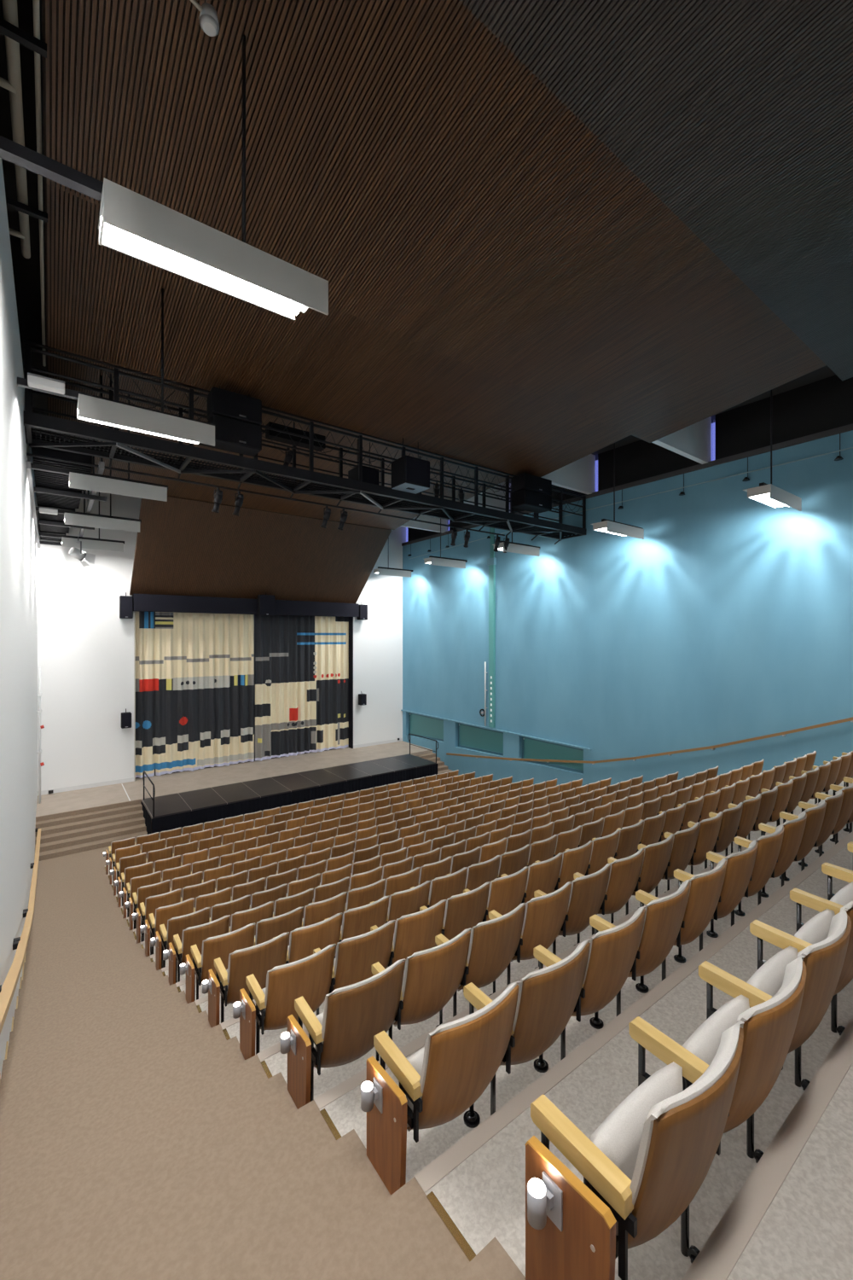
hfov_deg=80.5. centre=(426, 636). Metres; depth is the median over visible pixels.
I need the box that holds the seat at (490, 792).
[484,786,498,797]
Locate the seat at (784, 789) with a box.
[745,779,793,839]
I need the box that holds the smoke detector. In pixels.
[190,0,219,36]
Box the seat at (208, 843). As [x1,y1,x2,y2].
[197,835,221,853]
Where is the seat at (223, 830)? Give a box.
[211,824,233,841]
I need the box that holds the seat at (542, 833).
[529,821,553,845]
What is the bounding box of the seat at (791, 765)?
[762,758,797,783]
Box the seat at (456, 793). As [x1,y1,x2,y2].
[450,787,464,798]
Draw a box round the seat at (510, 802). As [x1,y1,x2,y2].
[504,796,519,808]
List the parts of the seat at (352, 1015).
panel, leg, armrest, leg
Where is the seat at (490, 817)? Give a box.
[482,808,500,824]
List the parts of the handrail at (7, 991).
rail, rail, rail, rail, rail, rail, rail, rail, rail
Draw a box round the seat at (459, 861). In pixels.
[449,846,481,873]
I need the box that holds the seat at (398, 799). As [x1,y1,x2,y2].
[389,793,405,812]
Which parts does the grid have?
wall rail, ribbed panel, ribbed panel, ribbed panel, ribbed panel, ribbed panel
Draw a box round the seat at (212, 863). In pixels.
[191,856,219,879]
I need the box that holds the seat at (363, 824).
[355,817,376,833]
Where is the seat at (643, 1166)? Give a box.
[524,1019,744,1279]
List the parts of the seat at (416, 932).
armrest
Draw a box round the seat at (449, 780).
[440,776,453,785]
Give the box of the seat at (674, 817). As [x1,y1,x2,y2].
[639,802,686,842]
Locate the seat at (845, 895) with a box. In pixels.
[790,881,852,1035]
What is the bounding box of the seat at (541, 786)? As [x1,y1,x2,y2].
[533,781,546,791]
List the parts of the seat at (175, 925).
panel, leg, leg, armrest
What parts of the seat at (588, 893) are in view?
armrest, leg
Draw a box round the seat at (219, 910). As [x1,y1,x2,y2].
[209,894,250,926]
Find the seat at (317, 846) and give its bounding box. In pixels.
[310,837,334,855]
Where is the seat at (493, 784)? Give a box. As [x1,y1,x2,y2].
[488,779,501,789]
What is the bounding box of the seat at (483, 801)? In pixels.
[478,795,494,807]
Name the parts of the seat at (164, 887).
panel, armrest, leg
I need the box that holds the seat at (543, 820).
[530,812,551,829]
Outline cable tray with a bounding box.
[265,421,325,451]
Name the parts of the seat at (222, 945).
panel, leg, leg, armrest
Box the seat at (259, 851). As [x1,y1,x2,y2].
[244,843,270,861]
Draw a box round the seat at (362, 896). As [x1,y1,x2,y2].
[344,878,385,911]
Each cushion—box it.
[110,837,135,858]
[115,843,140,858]
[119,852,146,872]
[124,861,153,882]
[147,846,173,857]
[154,855,181,869]
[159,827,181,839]
[166,833,189,845]
[198,835,221,847]
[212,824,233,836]
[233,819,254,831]
[315,1012,323,1069]
[351,855,381,875]
[355,826,376,840]
[376,820,395,834]
[377,828,399,844]
[378,837,402,855]
[395,815,414,829]
[406,1047,424,1131]
[590,1061,682,1180]
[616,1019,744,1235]
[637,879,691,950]
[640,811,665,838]
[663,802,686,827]
[674,785,692,803]
[682,796,703,820]
[682,994,750,1064]
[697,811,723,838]
[702,789,721,806]
[720,783,735,792]
[721,802,743,818]
[726,839,757,862]
[735,777,750,785]
[736,954,805,1028]
[742,793,762,803]
[746,945,797,996]
[756,824,784,842]
[761,785,778,795]
[777,779,793,787]
[783,811,806,826]
[792,772,806,779]
[794,908,835,944]
[797,908,848,960]
[804,799,826,813]
[806,767,819,773]
[819,762,830,767]
[825,789,842,800]
[830,881,852,906]
[839,901,852,912]
[842,782,852,790]
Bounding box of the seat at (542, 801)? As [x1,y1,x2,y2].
[532,796,547,808]
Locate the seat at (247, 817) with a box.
[243,810,261,826]
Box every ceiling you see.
[0,0,836,482]
[129,494,391,603]
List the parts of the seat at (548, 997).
leg, armrest, leg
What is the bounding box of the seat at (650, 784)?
[642,779,655,791]
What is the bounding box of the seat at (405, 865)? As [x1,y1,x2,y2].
[381,856,413,884]
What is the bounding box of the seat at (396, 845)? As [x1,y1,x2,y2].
[378,837,402,863]
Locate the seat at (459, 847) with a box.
[439,839,465,861]
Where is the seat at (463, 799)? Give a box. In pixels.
[456,793,471,804]
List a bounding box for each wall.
[0,157,37,1076]
[32,461,406,795]
[402,430,852,785]
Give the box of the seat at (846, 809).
[798,782,852,866]
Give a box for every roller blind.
[407,527,440,541]
[449,520,472,530]
[513,484,585,513]
[598,439,701,490]
[715,374,852,459]
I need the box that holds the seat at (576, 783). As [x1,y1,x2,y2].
[570,778,582,789]
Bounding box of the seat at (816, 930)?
[750,901,852,1090]
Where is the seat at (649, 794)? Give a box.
[641,786,657,802]
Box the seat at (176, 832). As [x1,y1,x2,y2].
[158,827,181,844]
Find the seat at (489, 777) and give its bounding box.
[481,773,493,783]
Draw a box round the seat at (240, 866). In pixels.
[232,855,260,878]
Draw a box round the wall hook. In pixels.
[479,709,484,716]
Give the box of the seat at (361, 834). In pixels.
[354,826,376,848]
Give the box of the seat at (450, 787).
[444,781,458,792]
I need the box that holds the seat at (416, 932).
[370,899,446,968]
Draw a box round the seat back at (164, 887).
[136,879,170,908]
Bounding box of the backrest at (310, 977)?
[259,943,336,1029]
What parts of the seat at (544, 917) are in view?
leg, armrest, leg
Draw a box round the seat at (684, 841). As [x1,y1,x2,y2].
[638,822,699,907]
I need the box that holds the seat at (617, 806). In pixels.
[609,797,628,814]
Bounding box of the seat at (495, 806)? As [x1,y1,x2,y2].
[488,799,505,812]
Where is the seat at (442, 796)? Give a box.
[436,791,451,802]
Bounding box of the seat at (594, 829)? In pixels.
[577,817,604,847]
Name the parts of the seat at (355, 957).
armrest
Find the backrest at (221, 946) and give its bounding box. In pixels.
[200,922,255,977]
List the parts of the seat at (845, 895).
leg, armrest, leg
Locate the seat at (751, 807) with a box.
[709,793,762,866]
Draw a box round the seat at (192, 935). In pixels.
[162,914,230,985]
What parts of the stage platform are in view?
deck panel, deck panel, deck panel, deck panel, deck frame, deck panel, deck panel, deck panel, deck panel, deck panel, deck panel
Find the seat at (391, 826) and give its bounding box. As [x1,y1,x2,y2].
[376,820,395,840]
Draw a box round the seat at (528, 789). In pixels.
[520,784,534,795]
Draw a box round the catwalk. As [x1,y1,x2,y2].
[23,339,586,544]
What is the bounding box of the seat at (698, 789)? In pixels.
[671,779,706,801]
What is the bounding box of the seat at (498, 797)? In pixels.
[493,791,508,802]
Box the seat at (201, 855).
[180,848,208,871]
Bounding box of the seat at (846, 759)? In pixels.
[813,751,852,803]
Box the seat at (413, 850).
[406,839,431,861]
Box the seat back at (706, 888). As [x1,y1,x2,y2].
[686,857,727,907]
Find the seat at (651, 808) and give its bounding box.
[640,796,661,820]
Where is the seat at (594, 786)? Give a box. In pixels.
[587,780,599,792]
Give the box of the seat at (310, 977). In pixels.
[232,943,336,1059]
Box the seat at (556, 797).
[546,791,562,803]
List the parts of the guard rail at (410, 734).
rail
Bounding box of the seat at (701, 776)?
[694,769,708,784]
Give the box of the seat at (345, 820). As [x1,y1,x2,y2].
[336,813,357,835]
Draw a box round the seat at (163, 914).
[140,897,194,956]
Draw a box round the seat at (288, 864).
[276,855,304,874]
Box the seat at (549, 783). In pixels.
[545,778,557,788]
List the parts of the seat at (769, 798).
armrest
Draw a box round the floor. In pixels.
[0,768,852,1279]
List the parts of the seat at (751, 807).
armrest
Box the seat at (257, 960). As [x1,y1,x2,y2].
[202,931,289,1027]
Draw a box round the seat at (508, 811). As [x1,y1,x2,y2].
[500,804,517,818]
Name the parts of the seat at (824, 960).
leg, leg, armrest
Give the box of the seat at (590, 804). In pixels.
[584,796,601,811]
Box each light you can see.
[150,937,155,947]
[162,951,168,960]
[180,965,185,975]
[202,982,208,993]
[232,1004,240,1018]
[280,1033,290,1053]
[360,1082,373,1111]
[527,1179,546,1229]
[742,477,750,481]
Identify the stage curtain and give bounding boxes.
[135,610,254,778]
[255,614,349,761]
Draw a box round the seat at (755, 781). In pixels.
[725,772,763,800]
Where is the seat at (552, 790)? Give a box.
[546,785,559,796]
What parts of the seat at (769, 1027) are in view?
leg, leg, armrest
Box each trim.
[132,593,359,616]
[401,423,852,546]
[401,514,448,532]
[401,709,591,750]
[464,481,511,512]
[541,453,595,494]
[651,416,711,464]
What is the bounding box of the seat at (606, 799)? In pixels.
[599,791,616,806]
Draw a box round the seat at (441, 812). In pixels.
[431,806,448,820]
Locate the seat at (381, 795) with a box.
[373,790,389,807]
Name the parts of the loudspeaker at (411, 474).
plate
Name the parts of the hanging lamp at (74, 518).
shield plate, suspension rod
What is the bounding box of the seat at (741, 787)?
[710,777,750,804]
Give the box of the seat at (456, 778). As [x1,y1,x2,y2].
[452,773,464,783]
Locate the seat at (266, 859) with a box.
[259,849,286,870]
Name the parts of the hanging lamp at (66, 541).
parcan lamp, barn door, shield plate, suspension rod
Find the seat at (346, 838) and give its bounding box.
[333,831,355,846]
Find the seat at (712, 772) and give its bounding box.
[706,766,718,779]
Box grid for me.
[26,374,106,547]
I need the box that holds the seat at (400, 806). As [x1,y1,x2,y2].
[390,801,407,815]
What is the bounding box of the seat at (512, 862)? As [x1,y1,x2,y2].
[480,843,530,878]
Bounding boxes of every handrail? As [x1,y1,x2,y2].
[0,827,40,1034]
[446,716,852,764]
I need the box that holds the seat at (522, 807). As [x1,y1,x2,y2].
[516,800,533,814]
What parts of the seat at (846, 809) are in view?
armrest, leg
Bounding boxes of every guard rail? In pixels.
[142,770,155,817]
[407,733,438,762]
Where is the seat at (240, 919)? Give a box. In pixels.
[228,901,273,935]
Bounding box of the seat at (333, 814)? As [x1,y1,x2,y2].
[323,808,342,824]
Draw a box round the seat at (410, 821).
[395,815,414,834]
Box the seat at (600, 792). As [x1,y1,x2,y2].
[593,785,607,798]
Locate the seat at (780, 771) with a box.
[751,762,786,790]
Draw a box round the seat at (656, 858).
[607,834,674,923]
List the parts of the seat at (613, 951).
leg, armrest, leg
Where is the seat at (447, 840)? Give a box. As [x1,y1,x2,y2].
[430,832,454,850]
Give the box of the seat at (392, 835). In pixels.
[377,828,399,852]
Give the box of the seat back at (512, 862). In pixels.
[498,843,530,875]
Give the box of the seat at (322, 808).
[309,803,326,818]
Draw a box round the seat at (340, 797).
[329,793,344,802]
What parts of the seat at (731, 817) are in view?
armrest, leg, leg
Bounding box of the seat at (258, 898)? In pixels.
[250,883,287,912]
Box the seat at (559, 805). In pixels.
[548,799,564,812]
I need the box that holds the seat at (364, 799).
[357,793,373,811]
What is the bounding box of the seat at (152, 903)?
[132,888,181,943]
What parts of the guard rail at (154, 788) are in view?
post, rail, post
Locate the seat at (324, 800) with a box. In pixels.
[314,797,329,806]
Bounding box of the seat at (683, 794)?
[656,785,692,808]
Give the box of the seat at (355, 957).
[313,919,395,1015]
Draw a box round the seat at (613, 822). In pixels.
[600,809,625,837]
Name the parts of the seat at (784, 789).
armrest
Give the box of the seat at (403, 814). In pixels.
[393,808,411,822]
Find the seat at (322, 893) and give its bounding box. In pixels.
[312,876,349,902]
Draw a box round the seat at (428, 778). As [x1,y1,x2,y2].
[424,774,436,782]
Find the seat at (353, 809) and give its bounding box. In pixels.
[338,804,358,825]
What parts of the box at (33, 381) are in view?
mounting plate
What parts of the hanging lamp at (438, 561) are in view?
suspension rod, shield plate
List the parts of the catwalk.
post, post, post, post, post, post, post, post, post, post, post, post, post, post, post, post, post, post, post, post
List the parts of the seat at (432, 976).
leg, armrest, leg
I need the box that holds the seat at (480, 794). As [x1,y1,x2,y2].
[471,790,485,801]
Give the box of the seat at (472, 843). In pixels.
[465,832,489,852]
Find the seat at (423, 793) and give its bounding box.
[418,787,432,798]
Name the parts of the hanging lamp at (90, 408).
shield plate, suspension rod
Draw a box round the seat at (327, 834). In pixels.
[315,826,337,843]
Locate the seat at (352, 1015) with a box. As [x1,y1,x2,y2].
[280,958,406,1109]
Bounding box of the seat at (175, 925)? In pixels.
[150,907,210,970]
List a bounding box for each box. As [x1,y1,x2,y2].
[27,372,64,394]
[39,506,58,514]
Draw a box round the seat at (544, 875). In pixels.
[500,852,563,905]
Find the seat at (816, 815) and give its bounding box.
[758,799,826,897]
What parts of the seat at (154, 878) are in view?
panel, leg, armrest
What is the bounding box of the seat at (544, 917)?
[488,881,572,994]
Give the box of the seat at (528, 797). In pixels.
[518,791,533,803]
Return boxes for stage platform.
[140,753,437,837]
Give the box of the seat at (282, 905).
[273,888,314,918]
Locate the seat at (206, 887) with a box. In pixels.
[180,878,215,907]
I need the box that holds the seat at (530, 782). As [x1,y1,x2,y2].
[522,778,534,787]
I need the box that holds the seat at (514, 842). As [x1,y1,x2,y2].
[505,829,531,852]
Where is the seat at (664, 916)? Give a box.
[589,879,691,1029]
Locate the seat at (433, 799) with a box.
[422,794,436,807]
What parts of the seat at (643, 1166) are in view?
leg, panel, armrest, leg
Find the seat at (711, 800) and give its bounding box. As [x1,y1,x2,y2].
[677,789,721,822]
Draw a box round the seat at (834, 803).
[779,789,843,881]
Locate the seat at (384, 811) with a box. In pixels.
[374,804,391,820]
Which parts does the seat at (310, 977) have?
panel, leg, armrest, leg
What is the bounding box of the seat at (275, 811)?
[261,807,279,822]
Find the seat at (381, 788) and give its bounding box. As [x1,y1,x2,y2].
[372,785,387,795]
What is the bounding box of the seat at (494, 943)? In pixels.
[435,902,526,1026]
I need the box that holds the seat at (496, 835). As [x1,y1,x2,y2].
[488,825,511,843]
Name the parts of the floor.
skirting, skirting, skirting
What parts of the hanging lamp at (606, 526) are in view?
suspension rod, shield plate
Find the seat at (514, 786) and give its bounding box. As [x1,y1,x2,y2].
[510,780,522,790]
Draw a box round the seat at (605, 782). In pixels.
[599,777,611,788]
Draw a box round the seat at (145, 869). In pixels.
[114,861,153,907]
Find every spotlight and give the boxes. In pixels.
[211,487,222,512]
[232,491,244,516]
[283,447,293,465]
[320,506,331,528]
[337,508,348,530]
[433,482,440,497]
[450,527,457,546]
[458,488,465,502]
[463,529,470,547]
[494,535,500,552]
[502,535,509,552]
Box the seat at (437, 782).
[427,779,441,792]
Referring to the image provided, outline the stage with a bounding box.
[34,740,452,861]
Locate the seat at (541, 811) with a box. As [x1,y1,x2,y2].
[531,803,549,818]
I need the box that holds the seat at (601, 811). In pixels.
[591,802,611,822]
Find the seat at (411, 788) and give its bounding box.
[401,784,415,795]
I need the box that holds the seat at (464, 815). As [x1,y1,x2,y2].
[455,808,473,822]
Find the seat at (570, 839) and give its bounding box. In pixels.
[553,825,581,856]
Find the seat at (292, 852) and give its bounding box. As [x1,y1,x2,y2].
[285,843,311,861]
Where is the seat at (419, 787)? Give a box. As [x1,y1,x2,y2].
[414,781,428,796]
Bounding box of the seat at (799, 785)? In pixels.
[762,772,807,832]
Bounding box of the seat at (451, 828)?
[444,820,465,836]
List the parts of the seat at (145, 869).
panel, armrest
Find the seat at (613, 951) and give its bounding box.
[533,906,646,1072]
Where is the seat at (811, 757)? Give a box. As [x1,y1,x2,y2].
[784,750,816,771]
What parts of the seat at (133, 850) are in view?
panel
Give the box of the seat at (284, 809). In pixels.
[279,803,296,815]
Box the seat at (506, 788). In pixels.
[497,783,511,793]
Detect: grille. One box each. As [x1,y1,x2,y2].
[121,596,132,617]
[122,713,131,727]
[360,605,367,619]
[361,694,366,704]
[362,466,378,484]
[406,456,430,486]
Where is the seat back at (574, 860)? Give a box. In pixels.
[553,840,593,890]
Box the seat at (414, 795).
[403,791,418,804]
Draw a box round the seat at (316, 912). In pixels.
[302,891,347,926]
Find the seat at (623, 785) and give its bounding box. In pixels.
[618,779,631,790]
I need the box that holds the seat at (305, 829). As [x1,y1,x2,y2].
[299,821,320,838]
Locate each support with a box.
[0,17,46,58]
[5,197,47,222]
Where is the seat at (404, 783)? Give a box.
[400,779,413,789]
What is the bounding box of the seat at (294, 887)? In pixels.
[286,872,320,898]
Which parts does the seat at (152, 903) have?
panel, leg, leg, armrest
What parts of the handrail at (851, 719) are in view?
rail, rail, rail, rail, rail, rail, rail, rail, rail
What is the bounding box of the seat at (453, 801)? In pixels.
[442,797,457,808]
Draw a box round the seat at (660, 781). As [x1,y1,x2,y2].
[654,774,668,787]
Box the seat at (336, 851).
[330,840,354,857]
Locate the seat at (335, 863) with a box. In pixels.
[325,851,354,871]
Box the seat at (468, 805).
[464,798,480,810]
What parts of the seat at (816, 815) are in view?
leg, armrest, leg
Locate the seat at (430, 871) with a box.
[418,855,452,885]
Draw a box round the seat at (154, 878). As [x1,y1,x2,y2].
[119,871,161,919]
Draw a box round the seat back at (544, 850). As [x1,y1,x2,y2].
[528,834,557,863]
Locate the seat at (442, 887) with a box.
[410,866,468,907]
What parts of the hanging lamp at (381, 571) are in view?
suspension rod, shield plate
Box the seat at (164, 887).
[125,879,170,930]
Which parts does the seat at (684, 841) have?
armrest, leg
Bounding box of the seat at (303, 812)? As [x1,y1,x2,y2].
[291,807,309,823]
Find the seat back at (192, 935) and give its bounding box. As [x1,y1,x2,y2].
[181,914,230,959]
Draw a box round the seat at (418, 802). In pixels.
[407,797,422,811]
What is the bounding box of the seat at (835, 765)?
[801,756,842,812]
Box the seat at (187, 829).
[181,822,203,840]
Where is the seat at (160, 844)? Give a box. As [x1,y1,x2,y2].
[140,838,165,859]
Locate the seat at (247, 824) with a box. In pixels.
[232,819,254,837]
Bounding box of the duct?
[487,527,496,727]
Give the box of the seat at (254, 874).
[246,861,277,886]
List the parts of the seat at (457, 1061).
leg, panel, armrest, leg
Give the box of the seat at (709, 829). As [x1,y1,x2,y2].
[664,811,723,892]
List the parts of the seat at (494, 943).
leg, armrest, leg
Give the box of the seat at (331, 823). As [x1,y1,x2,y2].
[320,817,339,834]
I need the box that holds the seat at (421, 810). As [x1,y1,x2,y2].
[410,804,427,816]
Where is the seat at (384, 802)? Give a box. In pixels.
[373,797,389,813]
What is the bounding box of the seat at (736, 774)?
[712,766,743,785]
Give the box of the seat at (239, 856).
[219,849,245,871]
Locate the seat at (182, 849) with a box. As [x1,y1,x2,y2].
[173,840,197,861]
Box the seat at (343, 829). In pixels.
[336,821,357,836]
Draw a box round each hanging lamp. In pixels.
[0,34,328,319]
[17,288,215,446]
[30,394,168,501]
[35,465,141,532]
[38,492,124,566]
[372,536,413,577]
[424,518,467,568]
[492,532,540,556]
[590,442,644,539]
[743,389,802,511]
[834,455,843,460]
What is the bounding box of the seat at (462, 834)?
[453,826,476,843]
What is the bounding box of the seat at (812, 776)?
[775,767,820,825]
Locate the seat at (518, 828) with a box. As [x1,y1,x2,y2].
[510,818,532,835]
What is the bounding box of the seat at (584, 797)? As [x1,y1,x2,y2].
[578,790,593,803]
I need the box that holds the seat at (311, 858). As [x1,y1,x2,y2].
[303,847,331,866]
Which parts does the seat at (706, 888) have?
leg, armrest, leg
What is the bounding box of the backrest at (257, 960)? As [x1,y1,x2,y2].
[226,931,289,994]
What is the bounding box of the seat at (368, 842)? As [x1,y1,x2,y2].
[353,834,378,856]
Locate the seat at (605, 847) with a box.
[564,829,620,875]
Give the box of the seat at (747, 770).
[724,762,754,780]
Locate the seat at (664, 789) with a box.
[656,781,671,797]
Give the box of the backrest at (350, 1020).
[314,958,406,1066]
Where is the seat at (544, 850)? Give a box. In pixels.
[511,834,557,866]
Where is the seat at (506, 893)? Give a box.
[463,866,529,922]
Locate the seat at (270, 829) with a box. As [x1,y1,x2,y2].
[265,820,285,839]
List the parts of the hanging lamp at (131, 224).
plate, shield plate, suspension rod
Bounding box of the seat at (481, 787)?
[476,781,489,791]
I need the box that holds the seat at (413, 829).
[398,823,418,843]
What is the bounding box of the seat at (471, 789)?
[463,784,477,795]
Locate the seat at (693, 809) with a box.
[659,796,703,831]
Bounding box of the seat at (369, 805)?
[357,800,374,814]
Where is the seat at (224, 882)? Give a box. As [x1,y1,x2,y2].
[215,870,247,896]
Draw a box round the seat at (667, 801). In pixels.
[657,791,677,815]
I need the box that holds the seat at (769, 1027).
[628,954,806,1263]
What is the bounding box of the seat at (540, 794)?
[532,788,546,800]
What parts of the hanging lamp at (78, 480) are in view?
shield plate, suspension rod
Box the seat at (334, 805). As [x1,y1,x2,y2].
[326,800,343,811]
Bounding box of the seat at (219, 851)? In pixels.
[207,843,232,864]
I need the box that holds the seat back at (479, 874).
[465,855,500,888]
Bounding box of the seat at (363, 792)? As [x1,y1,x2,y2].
[358,787,373,802]
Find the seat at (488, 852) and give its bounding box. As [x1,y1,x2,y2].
[478,837,506,862]
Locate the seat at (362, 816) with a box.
[356,808,375,825]
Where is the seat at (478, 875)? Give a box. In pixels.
[446,855,500,890]
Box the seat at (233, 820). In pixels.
[223,814,243,830]
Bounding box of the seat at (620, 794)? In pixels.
[615,786,630,800]
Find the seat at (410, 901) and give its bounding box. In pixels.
[369,880,430,930]
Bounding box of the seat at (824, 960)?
[698,908,851,1163]
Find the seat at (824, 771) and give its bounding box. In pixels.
[789,762,831,814]
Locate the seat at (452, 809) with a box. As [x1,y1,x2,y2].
[448,802,465,815]
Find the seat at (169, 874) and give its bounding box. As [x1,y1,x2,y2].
[161,863,191,888]
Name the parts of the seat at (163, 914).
panel, leg, leg, armrest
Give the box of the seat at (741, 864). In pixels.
[674,839,758,963]
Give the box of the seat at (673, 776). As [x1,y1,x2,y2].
[666,771,678,784]
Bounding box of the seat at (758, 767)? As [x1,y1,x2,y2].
[751,759,764,775]
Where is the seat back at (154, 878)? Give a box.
[129,871,161,897]
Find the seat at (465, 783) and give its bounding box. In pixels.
[457,779,470,789]
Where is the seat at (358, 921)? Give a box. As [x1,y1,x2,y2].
[324,895,389,958]
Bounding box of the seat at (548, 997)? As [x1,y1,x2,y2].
[463,938,591,1128]
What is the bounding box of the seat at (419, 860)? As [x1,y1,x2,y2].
[411,847,441,870]
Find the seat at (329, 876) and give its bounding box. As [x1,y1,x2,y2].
[320,863,352,885]
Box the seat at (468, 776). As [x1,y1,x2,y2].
[463,771,475,780]
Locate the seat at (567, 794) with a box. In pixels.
[560,787,575,800]
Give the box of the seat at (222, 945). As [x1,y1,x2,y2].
[180,922,255,1003]
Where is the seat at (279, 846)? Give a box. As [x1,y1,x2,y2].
[269,837,294,856]
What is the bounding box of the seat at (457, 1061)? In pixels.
[360,980,520,1195]
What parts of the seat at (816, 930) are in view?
leg, leg, armrest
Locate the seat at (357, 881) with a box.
[348,866,383,890]
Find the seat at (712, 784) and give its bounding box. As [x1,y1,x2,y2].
[686,775,719,796]
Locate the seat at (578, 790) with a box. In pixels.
[574,784,587,796]
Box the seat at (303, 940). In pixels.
[273,913,343,964]
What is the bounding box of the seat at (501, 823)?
[494,814,515,830]
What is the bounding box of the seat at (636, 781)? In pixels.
[630,775,643,786]
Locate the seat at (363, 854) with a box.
[351,844,378,869]
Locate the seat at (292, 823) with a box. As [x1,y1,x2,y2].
[285,816,305,834]
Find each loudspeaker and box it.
[119,592,133,618]
[121,708,131,728]
[206,385,261,456]
[257,592,274,616]
[348,439,379,485]
[357,601,367,620]
[358,691,366,705]
[391,437,430,494]
[512,472,552,513]
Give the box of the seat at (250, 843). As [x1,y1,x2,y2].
[232,837,256,854]
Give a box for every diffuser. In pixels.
[81,417,197,442]
[103,222,303,314]
[597,527,621,535]
[753,493,787,506]
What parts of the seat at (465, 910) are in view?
armrest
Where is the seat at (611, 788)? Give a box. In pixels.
[605,782,619,794]
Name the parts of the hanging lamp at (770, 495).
suspension rod, shield plate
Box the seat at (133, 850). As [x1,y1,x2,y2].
[106,843,140,884]
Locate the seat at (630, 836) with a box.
[592,820,644,859]
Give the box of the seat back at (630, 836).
[616,820,644,850]
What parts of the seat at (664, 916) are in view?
leg, armrest, leg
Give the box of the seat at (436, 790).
[431,785,445,795]
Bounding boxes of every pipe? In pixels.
[0,76,15,93]
[1,0,30,258]
[8,227,24,239]
[37,667,44,803]
[484,661,487,726]
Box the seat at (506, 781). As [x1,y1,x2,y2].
[500,776,512,785]
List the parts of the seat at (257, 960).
panel, leg, armrest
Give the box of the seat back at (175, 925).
[166,907,210,948]
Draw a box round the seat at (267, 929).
[253,906,303,945]
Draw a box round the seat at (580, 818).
[572,808,593,829]
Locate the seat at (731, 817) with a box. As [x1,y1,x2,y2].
[687,802,743,874]
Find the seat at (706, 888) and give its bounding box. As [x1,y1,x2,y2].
[635,857,727,993]
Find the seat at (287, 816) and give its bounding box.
[273,811,291,826]
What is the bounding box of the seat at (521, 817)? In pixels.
[513,808,533,823]
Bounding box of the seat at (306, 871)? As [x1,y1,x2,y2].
[296,859,326,882]
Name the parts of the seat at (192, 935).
panel, leg, leg, armrest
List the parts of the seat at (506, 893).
armrest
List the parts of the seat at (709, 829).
leg, armrest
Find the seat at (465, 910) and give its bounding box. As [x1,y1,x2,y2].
[419,881,490,945]
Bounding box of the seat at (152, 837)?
[135,832,159,849]
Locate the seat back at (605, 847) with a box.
[588,829,620,864]
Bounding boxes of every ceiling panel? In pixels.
[41,0,826,442]
[44,180,631,477]
[46,344,513,501]
[90,439,418,529]
[459,0,852,380]
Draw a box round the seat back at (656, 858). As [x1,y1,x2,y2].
[639,834,674,877]
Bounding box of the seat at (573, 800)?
[564,794,580,808]
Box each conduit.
[32,0,46,366]
[410,432,852,558]
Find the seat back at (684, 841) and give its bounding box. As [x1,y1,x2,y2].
[669,822,699,860]
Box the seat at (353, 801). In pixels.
[343,797,359,807]
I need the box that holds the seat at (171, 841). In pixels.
[165,833,189,853]
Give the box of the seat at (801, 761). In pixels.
[773,754,807,777]
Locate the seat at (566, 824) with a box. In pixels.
[551,814,574,837]
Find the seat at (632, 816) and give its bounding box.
[621,802,644,828]
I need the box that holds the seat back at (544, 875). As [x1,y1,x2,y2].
[525,852,563,890]
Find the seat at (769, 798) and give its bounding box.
[728,785,778,855]
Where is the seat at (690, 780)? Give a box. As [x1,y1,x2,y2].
[682,773,697,788]
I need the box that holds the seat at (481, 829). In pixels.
[475,820,496,836]
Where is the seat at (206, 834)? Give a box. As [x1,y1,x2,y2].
[189,828,212,848]
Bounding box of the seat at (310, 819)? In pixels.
[304,812,324,826]
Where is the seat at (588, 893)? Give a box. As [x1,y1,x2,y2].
[534,863,611,968]
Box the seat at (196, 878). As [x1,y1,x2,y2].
[169,871,203,896]
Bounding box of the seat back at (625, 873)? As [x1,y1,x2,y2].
[605,847,645,894]
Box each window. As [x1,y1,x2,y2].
[408,712,443,741]
[458,722,503,756]
[522,736,583,773]
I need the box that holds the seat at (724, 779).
[698,770,732,791]
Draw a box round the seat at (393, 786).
[386,782,400,790]
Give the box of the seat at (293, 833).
[278,826,300,845]
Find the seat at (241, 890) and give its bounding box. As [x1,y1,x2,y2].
[230,877,266,904]
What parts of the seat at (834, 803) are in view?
armrest, leg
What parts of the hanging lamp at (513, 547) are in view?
shield plate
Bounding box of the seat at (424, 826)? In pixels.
[418,818,438,837]
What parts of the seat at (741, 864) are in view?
leg, armrest, leg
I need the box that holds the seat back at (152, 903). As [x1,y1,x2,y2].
[145,888,181,919]
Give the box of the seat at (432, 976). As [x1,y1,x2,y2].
[372,927,471,1061]
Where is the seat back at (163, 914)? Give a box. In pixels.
[154,897,194,936]
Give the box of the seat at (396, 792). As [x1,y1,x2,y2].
[387,787,401,803]
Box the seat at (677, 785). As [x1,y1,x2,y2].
[669,777,684,793]
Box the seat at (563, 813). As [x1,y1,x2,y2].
[550,806,569,822]
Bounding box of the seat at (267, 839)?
[256,832,279,848]
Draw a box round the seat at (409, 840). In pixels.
[401,831,424,855]
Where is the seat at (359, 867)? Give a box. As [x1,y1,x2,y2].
[349,855,381,886]
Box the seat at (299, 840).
[293,832,316,849]
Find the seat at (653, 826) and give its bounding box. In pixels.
[616,811,666,853]
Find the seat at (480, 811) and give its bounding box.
[472,803,489,817]
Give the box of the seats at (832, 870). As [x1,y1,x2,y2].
[814,750,852,900]

